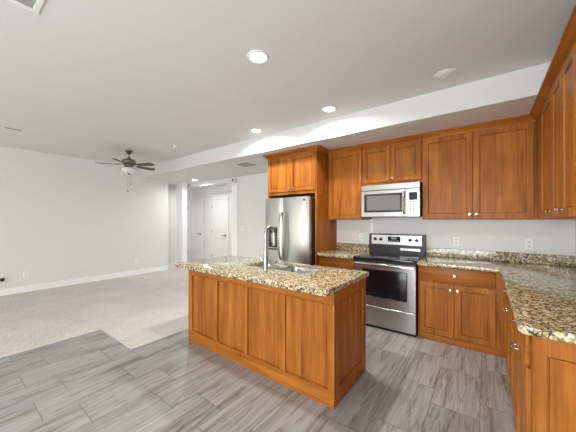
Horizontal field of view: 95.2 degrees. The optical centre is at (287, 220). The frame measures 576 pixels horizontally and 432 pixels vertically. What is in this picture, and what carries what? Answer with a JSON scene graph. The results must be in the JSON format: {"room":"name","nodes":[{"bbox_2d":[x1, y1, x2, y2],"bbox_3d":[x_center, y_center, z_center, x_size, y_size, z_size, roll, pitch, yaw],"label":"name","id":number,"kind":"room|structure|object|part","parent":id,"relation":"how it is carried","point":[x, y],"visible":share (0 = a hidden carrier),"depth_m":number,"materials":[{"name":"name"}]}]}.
{"room":"kitchen","nodes":[
{"label":"kitchen","id":0,"kind":"room"},
{"bbox_2d":[0,146,167,288],"bbox_3d":[-5.439,0.015,4.765,0.120,2.770,6.700,0,0,37],"label":"wall","id":1,"kind":"structure","parent":0,"point":[62,217],"depth_m":5.69,"materials":[{"name":"paint"}]},
{"bbox_2d":[0,274,5,281],"bbox_3d":[-5.255,1.068,4.847,0.075,0.121,0.089,0,0,37],"label":"wall outlet","id":2,"kind":"object","parent":1,"relation":"attached to","point":[3,277],"visible":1,"depth_m":4.86,"materials":[{"name":"plastic"}]},
{"bbox_2d":[0,266,167,295],"bbox_3d":[-5.384,1.337,4.724,0.016,0.125,6.700,0,0,37],"label":"baseboard","id":3,"kind":"structure","parent":1,"relation":"attached to","point":[21,289],"depth_m":5.71,"materials":[{"name":"paint"}]},
{"bbox_2d":[0,260,191,357],"bbox_3d":[-4.065,1.427,4.797,6.140,0.066,8.400,0,0,37],"label":"floor","id":4,"kind":"structure","parent":0,"point":[138,310],"depth_m":3.97,"materials":[{"name":"beige carpet"}]},
{"bbox_2d":[168,181,181,262],"bbox_3d":[-3.467,0.145,7.686,0.470,2.510,0.580,0,0,37],"label":"wall","id":5,"kind":"structure","parent":0,"point":[171,185],"depth_m":7.86,"materials":[{"name":"paint"}]},
{"bbox_2d":[187,184,225,190],"bbox_3d":[-2.505,-1.265,8.328,4.400,0.450,0.880,0,0,37],"label":"ceiling","id":6,"kind":"structure","parent":0,"point":[189,188],"depth_m":8.36,"materials":[{"name":"paint"}]},
{"bbox_2d":[187,185,231,258],"bbox_3d":[-2.445,0.180,8.408,4.400,2.440,0.320,0,0,37],"label":"wall","id":7,"kind":"structure","parent":0,"point":[207,194],"depth_m":8.54,"materials":[{"name":"paint"}]},
{"bbox_2d":[187,199,203,259],"bbox_3d":[-3.198,0.345,8.970,0.940,2.110,0.083,0,0,37],"label":"door","id":8,"kind":"structure","parent":7,"relation":"in","point":[195,210],"depth_m":8.98,"materials":[{"name":"paint"}]},
{"bbox_2d":[211,196,228,257],"bbox_3d":[-2.130,0.345,8.095,0.860,2.110,0.083,0,0,37],"label":"door","id":9,"kind":"structure","parent":7,"relation":"in","point":[219,208],"depth_m":8.10,"materials":[{"name":"paint"}]},
{"bbox_2d":[0,325,515,431],"bbox_3d":[-0.426,1.430,2.069,4.705,0.060,8.400,0,0,37],"label":"floor","id":10,"kind":"structure","parent":0,"point":[89,382],"depth_m":2.12,"materials":[{"name":"grey tile"}]},
{"bbox_2d":[188,270,365,408],"bbox_3d":[-0.214,0.966,2.771,1.883,0.868,0.658,0,0,37],"label":"kitchen island","id":11,"kind":"object","parent":10,"relation":"on","point":[314,346],"visible":0.88,"depth_m":2.30,"materials":[{"name":"brown wood"}]},
{"bbox_3d":[-0.941,0.960,2.916,0.396,0.642,0.018,0,0,37],"label":"panel","id":12,"kind":"part","parent":11,"relation":"part of","materials":[{"name":"brown wood"}]},
{"bbox_3d":[-0.580,0.960,2.645,0.391,0.642,0.018,0,0,37],"label":"panel","id":13,"kind":"part","parent":11,"relation":"part of","materials":[{"name":"brown wood"}]},
{"bbox_3d":[-0.406,0.582,2.514,1.883,0.100,0.018,0,0,37],"label":"rail","id":14,"kind":"part","parent":11,"relation":"part of","materials":[{"name":"brown wood"}]},
{"bbox_3d":[-0.406,1.340,2.514,1.883,0.120,0.018,0,0,37],"label":"rail","id":15,"kind":"part","parent":11,"relation":"part of","materials":[{"name":"brown wood"}]},
{"bbox_3d":[-0.227,0.960,2.380,0.384,0.642,0.018,0,0,37],"label":"panel","id":16,"kind":"part","parent":11,"relation":"part of","materials":[{"name":"brown wood"}]},
{"bbox_2d":[174,255,368,295],"bbox_3d":[-0.268,0.511,2.753,1.977,0.042,0.860,0,0,37],"label":"island countertop","id":17,"kind":"structure","parent":11,"relation":"on","point":[326,281],"depth_m":2.42,"materials":[{"name":"stone"}]},
{"bbox_2d":[260,226,275,269],"bbox_3d":[-0.193,0.273,2.652,0.180,0.434,0.082,0,0,-27],"label":"faucet","id":18,"kind":"object","parent":17,"relation":"on","point":[264,260],"visible":1,"depth_m":2.61,"materials":[{"name":"silver metal"}]},
{"bbox_3d":[-0.184,0.208,2.659,0.138,0.304,0.034,0,0,-42],"label":"spout","id":19,"kind":"part","parent":18,"relation":"part of","materials":[{"name":"silver metal"}]},
{"bbox_2d":[250,263,319,272],"bbox_3d":[-0.051,0.622,2.782,0.808,0.224,0.382,0,0,37],"label":"sink","id":20,"kind":"object","parent":17,"relation":"in","point":[296,269],"visible":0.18,"depth_m":2.89,"materials":[{"name":"silver metal"}]},
{"bbox_3d":[-0.219,0.622,2.907,0.390,0.224,0.382,0,0,37],"label":"bowl","id":21,"kind":"part","parent":20,"relation":"part of","materials":[{"name":"silver metal"}]},
{"bbox_3d":[0.111,0.622,2.660,0.402,0.224,0.382,0,0,37],"label":"bowl","id":22,"kind":"part","parent":20,"relation":"part of","materials":[{"name":"silver metal"}]},
{"bbox_3d":[0.139,0.960,2.106,0.400,0.642,0.018,0,0,37],"label":"panel","id":23,"kind":"part","parent":11,"relation":"part of","materials":[{"name":"brown wood"}]},
{"bbox_3d":[0.529,0.966,2.209,0.019,0.868,0.640,0,0,37],"label":"panel","id":24,"kind":"part","parent":11,"relation":"part of","materials":[{"name":"brown wood"}]},
{"bbox_2d":[266,196,314,266],"bbox_3d":[0.180,0.520,4.334,0.844,1.760,0.878,0,0,37],"label":"refrigerator","id":25,"kind":"object","parent":10,"relation":"on","point":[292,219],"visible":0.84,"depth_m":3.97,"materials":[{"name":"silver metal"}]},
{"bbox_3d":[-0.205,0.478,4.214,0.372,1.653,0.068,0,0,37],"label":"door","id":26,"kind":"part","parent":25,"relation":"part of","materials":[{"name":"silver metal"}]},
{"bbox_3d":[-0.128,0.250,4.067,0.082,0.751,0.033,0,0,-40],"label":"handle","id":27,"kind":"part","parent":25,"relation":"part of","materials":[{"name":"silver metal"}]},
{"bbox_3d":[-0.064,0.250,4.019,0.033,0.751,0.082,0,0,23],"label":"handle","id":28,"kind":"part","parent":25,"relation":"part of","materials":[{"name":"silver metal"}]},
{"bbox_3d":[0.136,0.478,3.959,0.464,1.653,0.068,0,0,37],"label":"door","id":29,"kind":"part","parent":25,"relation":"part of","materials":[{"name":"silver metal"}]},
{"bbox_2d":[315,193,336,265],"bbox_3d":[0.618,0.493,4.214,0.028,1.814,0.667,0,0,37],"label":"cabinet end panel","id":30,"kind":"object","parent":10,"relation":"on","point":[325,229],"visible":0.46,"depth_m":4.11,"materials":[{"name":"brown wood"}]},
{"bbox_2d":[319,256,353,269],"bbox_3d":[0.866,0.966,4.037,0.578,0.868,0.660,0,0,37],"label":"base cabinet","id":31,"kind":"object","parent":10,"relation":"on","point":[344,263],"visible":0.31,"depth_m":3.78,"materials":[{"name":"brown wood"}]},
{"bbox_2d":[317,243,368,258],"bbox_3d":[0.861,0.456,4.031,0.578,0.152,0.674,0,0,37],"label":"countertop","id":32,"kind":"structure","parent":31,"relation":"on","point":[343,250],"depth_m":4.11,"materials":[{"name":"stone"}]},
{"bbox_2d":[353,233,425,336],"bbox_3d":[1.388,0.802,3.589,0.784,1.195,0.708,0,0,37],"label":"range","id":33,"kind":"object","parent":10,"relation":"on","point":[391,260],"visible":0.95,"depth_m":3.35,"materials":[{"name":"silver metal"}]},
{"bbox_3d":[1.191,0.576,3.326,0.756,0.036,0.051,0,0,37],"label":"handle","id":34,"kind":"part","parent":33,"relation":"part of","materials":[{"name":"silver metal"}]},
{"bbox_3d":[1.216,0.820,3.359,0.772,0.576,0.034,0,0,37],"label":"oven door","id":35,"kind":"part","parent":33,"relation":"part of","materials":[{"name":"silver metal"}]},
{"bbox_2d":[353,252,425,263],"bbox_3d":[1.400,0.500,3.604,0.784,0.030,0.670,0,0,37],"label":"cooktop","id":36,"kind":"object","parent":33,"relation":"in","point":[379,257],"depth_m":3.50,"materials":[{"name":"black glass"}]},
{"bbox_3d":[1.216,1.242,3.359,0.772,0.247,0.034,0,0,37],"label":"storage drawer","id":37,"kind":"part","parent":33,"relation":"part of","materials":[{"name":"silver metal"}]},
{"bbox_3d":[1.559,0.287,3.816,0.690,0.135,0.012,0,0,37],"label":"control panel","id":38,"kind":"part","parent":33,"relation":"part of","materials":[{"name":"silver metal"}]},
{"bbox_2d":[418,265,504,357],"bbox_3d":[2.300,0.966,2.962,1.410,0.868,0.660,0,0,37],"label":"base cabinet","id":39,"kind":"object","parent":10,"relation":"on","point":[463,308],"visible":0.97,"depth_m":2.88,"materials":[{"name":"brown wood"}]},
{"bbox_3d":[1.711,1.020,3.041,0.350,0.600,0.019,0,0,37],"label":"door","id":40,"kind":"part","parent":39,"relation":"part of","materials":[{"name":"brown wood"}]},
{"bbox_3d":[1.858,0.623,2.930,0.718,0.166,0.019,0,0,37],"label":"drawer","id":41,"kind":"part","parent":39,"relation":"part of","materials":[{"name":"brown wood"}]},
{"bbox_3d":[2.128,1.364,2.733,1.410,0.072,0.012,0,0,37],"label":"rail","id":42,"kind":"part","parent":39,"relation":"part of","materials":[{"name":"brown wood"}]},
{"bbox_3d":[2.002,1.020,2.823,0.360,0.600,0.019,0,0,37],"label":"door","id":43,"kind":"part","parent":39,"relation":"part of","materials":[{"name":"brown wood"}]},
{"bbox_2d":[417,248,575,343],"bbox_3d":[1.763,0.456,2.249,1.414,0.152,2.444,0,0,37],"label":"countertop","id":44,"kind":"structure","parent":39,"relation":"on","point":[540,288],"depth_m":2.07,"materials":[{"name":"stone"}]},
{"bbox_2d":[503,289,511,400],"bbox_3d":[2.173,0.966,2.151,0.644,0.868,0.860,0,0,37],"label":"base cabinet","id":45,"kind":"object","parent":10,"relation":"on","point":[507,309],"visible":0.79,"depth_m":2.25,"materials":[{"name":"brown wood"}]},
{"bbox_3d":[2.046,1.020,2.451,0.019,0.600,0.383,0,0,37],"label":"door","id":46,"kind":"part","parent":45,"relation":"part of","materials":[{"name":"brown wood"}]},
{"bbox_3d":[1.812,1.020,2.140,0.019,0.600,0.384,0,0,37],"label":"door","id":47,"kind":"part","parent":45,"relation":"part of","materials":[{"name":"brown wood"}]},
{"bbox_2d":[510,309,575,431],"bbox_3d":[1.640,0.966,1.440,0.644,0.868,0.911,0,0,37],"label":"base cabinet","id":48,"kind":"object","parent":10,"relation":"on","point":[543,370],"visible":0.81,"depth_m":1.22,"materials":[{"name":"brown wood"}]},
{"bbox_3d":[1.555,1.020,1.796,0.019,0.600,0.420,0,0,37],"label":"door","id":49,"kind":"part","parent":48,"relation":"part of","materials":[{"name":"brown wood"}]},
{"bbox_3d":[1.423,0.623,1.620,0.019,0.166,0.860,0,0,37],"label":"drawer","id":50,"kind":"part","parent":48,"relation":"part of","materials":[{"name":"brown wood"}]},
{"bbox_3d":[1.295,1.020,1.450,0.019,0.600,0.434,0,0,37],"label":"door","id":51,"kind":"part","parent":48,"relation":"part of","materials":[{"name":"brown wood"}]},
{"bbox_3d":[1.393,0.966,1.069,0.594,0.868,0.019,0,0,37],"label":"panel","id":52,"kind":"part","parent":48,"relation":"part of","materials":[{"name":"brown wood"}]},
{"bbox_2d":[0,0,575,166],"bbox_3d":[-2.474,-1.430,2.018,8.160,0.120,6.100,0,0,37],"label":"ceiling","id":53,"kind":"structure","parent":0,"point":[98,80],"depth_m":2.25,"materials":[{"name":"paint"}]},
{"bbox_2d":[3,126,22,131],"bbox_3d":[-4.117,-1.365,3.936,0.090,0.010,0.200,0,0,37],"label":"ceiling vent","id":54,"kind":"object","parent":53,"relation":"in","point":[4,126],"visible":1,"depth_m":3.93,"materials":[{"name":"white plastic"}]},
{"bbox_2d":[8,0,44,13],"bbox_3d":[-1.642,-1.365,1.494,0.320,0.010,0.380,0,0,37],"label":"ceiling vent","id":55,"kind":"object","parent":53,"relation":"in","point":[34,6],"visible":1,"depth_m":1.66,"materials":[{"name":"white plastic"}]},
{"bbox_2d":[95,150,154,191],"bbox_3d":[-3.142,-0.960,5.220,1.037,0.820,1.032,0,0,37],"label":"ceiling fan","id":56,"kind":"object","parent":53,"relation":"hanging from","point":[128,163],"visible":1,"depth_m":5.12,"materials":[{"name":"grey metal"}]},
{"bbox_3d":[-3.141,-0.979,5.188,0.270,0.112,0.270,0,0,37],"label":"lamp shade","id":57,"kind":"part","parent":56,"relation":"part of","materials":[{"name":"white glass"}]},
{"bbox_3d":[-2.789,-1.085,5.121,0.375,0.008,0.126,0,-13,11],"label":"blade","id":58,"kind":"part","parent":56,"relation":"part of","materials":[{"name":"brown wood"}]},
{"bbox_3d":[-2.968,-1.085,5.501,0.126,0.008,0.375,-15,-7,28],"label":"blade","id":59,"kind":"part","parent":56,"relation":"part of","materials":[{"name":"brown wood"}]},
{"bbox_2d":[250,128,261,132],"bbox_3d":[-0.489,-1.366,4.014,0.188,0.008,0.188,0,0,37],"label":"recessed light","id":60,"kind":"object","parent":53,"relation":"in","point":[254,130],"visible":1,"depth_m":4.00,"materials":[{"name":"white plastic"}]},
{"bbox_2d":[247,50,268,63],"bbox_3d":[-0.252,-1.366,2.206,0.188,0.008,0.188,0,0,37],"label":"recessed light","id":61,"kind":"object","parent":53,"relation":"in","point":[254,56],"visible":1,"depth_m":2.19,"materials":[{"name":"white plastic"}]},
{"bbox_2d":[321,106,336,112],"bbox_3d":[0.505,-1.366,3.238,0.188,0.008,0.188,0,0,37],"label":"recessed light","id":62,"kind":"object","parent":53,"relation":"in","point":[327,109],"visible":1,"depth_m":3.24,"materials":[{"name":"white plastic"}]},
{"bbox_2d":[434,68,456,79],"bbox_3d":[1.476,-1.359,2.463,0.188,0.022,0.188,0,0,37],"label":"recessed light","id":63,"kind":"object","parent":53,"relation":"in","point":[446,73],"visible":1,"depth_m":2.44,"materials":[{"name":"white plastic"}]},
{"bbox_2d":[141,62,550,184],"bbox_3d":[-0.955,-1.300,5.653,10.090,0.380,1.540,0,0,37],"label":"soffit","id":64,"kind":"structure","parent":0,"point":[511,94],"depth_m":3.24,"materials":[{"name":"paint"}]},
{"bbox_2d":[232,161,258,167],"bbox_3d":[-0.834,-1.105,5.231,0.410,0.010,0.370,0,0,37],"label":"ceiling vent","id":65,"kind":"object","parent":64,"relation":"in","point":[242,164],"visible":1,"depth_m":5.21,"materials":[{"name":"white plastic"}]},
{"bbox_2d":[190,172,574,258],"bbox_3d":[0.135,0.145,5.398,8.040,2.510,0.640,0,0,37],"label":"wall","id":66,"kind":"structure","parent":0,"point":[553,237],"depth_m":3.61,"materials":[{"name":"paint"}]},
{"bbox_2d":[176,183,186,262],"bbox_3d":[-3.260,0.145,7.963,0.470,2.510,0.150,0,0,37],"label":"trim","id":67,"kind":"structure","parent":66,"relation":"attached to","point":[181,190],"depth_m":7.84,"materials":[{"name":"paint"}]},
{"bbox_2d":[232,183,237,255],"bbox_3d":[-1.367,0.220,6.759,0.207,2.360,0.025,0,0,37],"label":"trim","id":68,"kind":"structure","parent":66,"relation":"attached to","point":[234,187],"depth_m":6.73,"materials":[{"name":"paint"}]},
{"bbox_2d":[262,145,329,197],"bbox_3d":[0.223,-0.762,4.468,1.100,0.694,0.735,0,0,37],"label":"upper cabinet","id":69,"kind":"object","parent":66,"relation":"attached to","point":[300,172],"visible":0.98,"depth_m":4.16,"materials":[{"name":"brown wood"}]},
{"bbox_3d":[-0.153,-0.750,4.364,0.466,0.569,0.019,0,0,37],"label":"door","id":70,"kind":"part","parent":69,"relation":"part of","materials":[{"name":"brown wood"}]},
{"bbox_3d":[0.222,-1.073,4.468,1.100,0.071,0.734,0,0,37],"label":"crown molding","id":71,"kind":"part","parent":69,"relation":"part of","materials":[{"name":"brown wood"}]},
{"bbox_3d":[0.226,-0.750,4.080,0.469,0.569,0.019,0,0,37],"label":"door","id":72,"kind":"part","parent":69,"relation":"part of","materials":[{"name":"brown wood"}]},
{"bbox_2d":[328,144,369,219],"bbox_3d":[0.948,-0.558,4.152,0.560,1.102,0.379,0,0,37],"label":"upper cabinet","id":73,"kind":"object","parent":66,"relation":"attached to","point":[345,163],"visible":0.93,"depth_m":4.04,"materials":[{"name":"brown wood"}]},
{"bbox_3d":[0.862,-1.073,4.037,0.560,0.071,0.092,0,0,37],"label":"crown molding","id":74,"kind":"part","parent":73,"relation":"part of","materials":[{"name":"brown wood"}]},
{"bbox_2d":[336,243,368,250],"bbox_3d":[1.058,0.435,4.293,0.578,0.110,0.020,0,0,37],"label":"backsplash","id":75,"kind":"structure","parent":66,"relation":"attached to","point":[344,246],"depth_m":4.28,"materials":[{"name":"stone"}]},
{"bbox_2d":[359,233,363,239],"bbox_3d":[1.176,0.265,4.211,0.070,0.115,0.011,0,0,37],"label":"wall outlet","id":76,"kind":"object","parent":66,"relation":"attached to","point":[361,235],"visible":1,"depth_m":4.21,"materials":[{"name":"paint"}]},
{"bbox_2d":[361,133,422,185],"bbox_3d":[1.494,-0.803,3.743,0.800,0.612,0.379,0,0,37],"label":"upper cabinet","id":77,"kind":"object","parent":66,"relation":"attached to","point":[400,159],"visible":0.95,"depth_m":3.60,"materials":[{"name":"brown wood"}]},
{"bbox_3d":[1.258,-0.783,3.755,0.384,0.502,0.019,0,0,37],"label":"door","id":78,"kind":"part","parent":77,"relation":"part of","materials":[{"name":"brown wood"}]},
{"bbox_3d":[1.408,-1.073,3.628,0.800,0.071,0.092,0,0,37],"label":"crown molding","id":79,"kind":"part","parent":77,"relation":"part of","materials":[{"name":"brown wood"}]},
{"bbox_2d":[361,181,422,218],"bbox_3d":[1.474,-0.256,3.703,0.772,0.473,0.464,0,0,37],"label":"microwave","id":80,"kind":"object","parent":77,"relation":"attached to","point":[394,200],"visible":0.99,"depth_m":3.53,"materials":[{"name":"silver metal"}]},
{"bbox_3d":[1.300,-0.229,3.623,0.590,0.363,0.022,0,0,37],"label":"door","id":81,"kind":"part","parent":80,"relation":"part of","materials":[{"name":"silver metal"}]},
{"bbox_3d":[1.371,-0.455,3.570,0.766,0.075,0.022,0,0,37],"label":"vent panel","id":82,"kind":"part","parent":80,"relation":"part of","materials":[{"name":"silver metal"}]},
{"bbox_3d":[1.505,-0.230,3.421,0.024,0.307,0.051,0,0,37],"label":"handle","id":83,"kind":"part","parent":80,"relation":"part of","materials":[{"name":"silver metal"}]},
{"bbox_3d":[1.609,-0.229,3.392,0.172,0.363,0.022,0,0,37],"label":"control panel","id":84,"kind":"part","parent":80,"relation":"part of","materials":[{"name":"silver metal"}]},
{"bbox_3d":[1.571,-0.783,3.521,0.386,0.502,0.019,0,0,37],"label":"door","id":85,"kind":"part","parent":77,"relation":"part of","materials":[{"name":"brown wood"}]},
{"bbox_2d":[453,237,459,245],"bbox_3d":[2.205,0.275,3.439,0.070,0.115,0.011,0,0,37],"label":"wall outlet","id":86,"kind":"object","parent":66,"relation":"attached to","point":[456,240],"visible":1,"depth_m":3.44,"materials":[{"name":"paint"}]},
{"bbox_2d":[422,114,536,219],"bbox_3d":[2.249,-0.558,3.176,1.085,1.102,0.379,0,0,37],"label":"upper cabinet","id":87,"kind":"object","parent":66,"relation":"attached to","point":[487,170],"visible":1,"depth_m":3.01,"materials":[{"name":"brown wood"}]},
{"bbox_3d":[1.953,-0.526,3.235,0.524,1.015,0.019,0,0,37],"label":"door","id":88,"kind":"part","parent":87,"relation":"part of","materials":[{"name":"brown wood"}]},
{"bbox_3d":[2.159,-1.073,3.064,1.075,0.071,0.092,0,0,37],"label":"crown molding","id":89,"kind":"part","parent":87,"relation":"part of","materials":[{"name":"brown wood"}]},
{"bbox_3d":[2.377,-0.526,2.917,0.524,1.015,0.019,0,0,37],"label":"door","id":90,"kind":"part","parent":87,"relation":"part of","materials":[{"name":"brown wood"}]},
{"bbox_2d":[525,239,532,248],"bbox_3d":[2.768,0.275,3.017,0.070,0.115,0.011,0,0,37],"label":"wall outlet","id":91,"kind":"object","parent":66,"relation":"attached to","point":[528,242],"visible":1,"depth_m":3.02,"materials":[{"name":"paint"}]},
{"bbox_2d":[575,219,575,255],"bbox_3d":[1.048,0.015,0.014,0.120,2.770,6.880,0,0,37],"label":"wall","id":92,"kind":"structure","parent":0,"point":[575,219],"depth_m":2.80,"materials":[{"name":"paint"}]},
{"bbox_2d":[427,248,575,266],"bbox_3d":[1.771,0.435,2.259,1.414,0.110,2.419,0,0,37],"label":"backsplash","id":93,"kind":"structure","parent":92,"relation":"attached to","point":[565,260],"depth_m":3.12,"materials":[{"name":"stone"}]},
{"bbox_2d":[529,84,562,219],"bbox_3d":[2.474,-0.558,2.350,0.401,1.102,0.889,0,0,37],"label":"upper cabinet","id":94,"kind":"object","parent":92,"relation":"attached to","point":[540,111],"visible":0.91,"depth_m":2.36,"materials":[{"name":"brown wood"}]},
{"bbox_3d":[2.350,-1.073,2.443,0.092,0.071,0.889,0,0,37],"label":"crown molding","id":95,"kind":"part","parent":94,"relation":"part of","materials":[{"name":"brown wood"}]},
{"bbox_3d":[2.241,-0.526,2.276,0.019,1.015,0.477,0,0,37],"label":"door","id":96,"kind":"part","parent":94,"relation":"part of","materials":[{"name":"brown wood"}]},
{"bbox_2d":[542,34,575,218],"bbox_3d":[1.996,-0.558,1.713,0.401,1.102,0.697,0,0,37],"label":"upper cabinet","id":97,"kind":"object","parent":92,"relation":"attached to","point":[560,75],"visible":1,"depth_m":1.75,"materials":[{"name":"brown wood"}]},
{"bbox_3d":[1.987,-0.526,1.937,0.019,1.015,0.339,0,0,37],"label":"door","id":98,"kind":"part","parent":97,"relation":"part of","materials":[{"name":"brown wood"}]},
{"bbox_3d":[1.873,-1.073,1.806,0.092,0.071,0.697,0,0,37],"label":"crown molding","id":99,"kind":"part","parent":97,"relation":"part of","materials":[{"name":"brown wood"}]},
{"bbox_3d":[1.780,-0.526,1.661,0.019,1.015,0.340,0,0,37],"label":"door","id":100,"kind":"part","parent":97,"relation":"part of","materials":[{"name":"brown wood"}]},
{"bbox_2d":[563,3,575,37],"bbox_3d":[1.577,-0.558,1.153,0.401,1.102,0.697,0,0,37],"label":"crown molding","id":101,"kind":"structure","parent":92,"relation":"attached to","point":[570,29],"depth_m":1.47,"materials":[{"name":"brown wood"}]}
]}

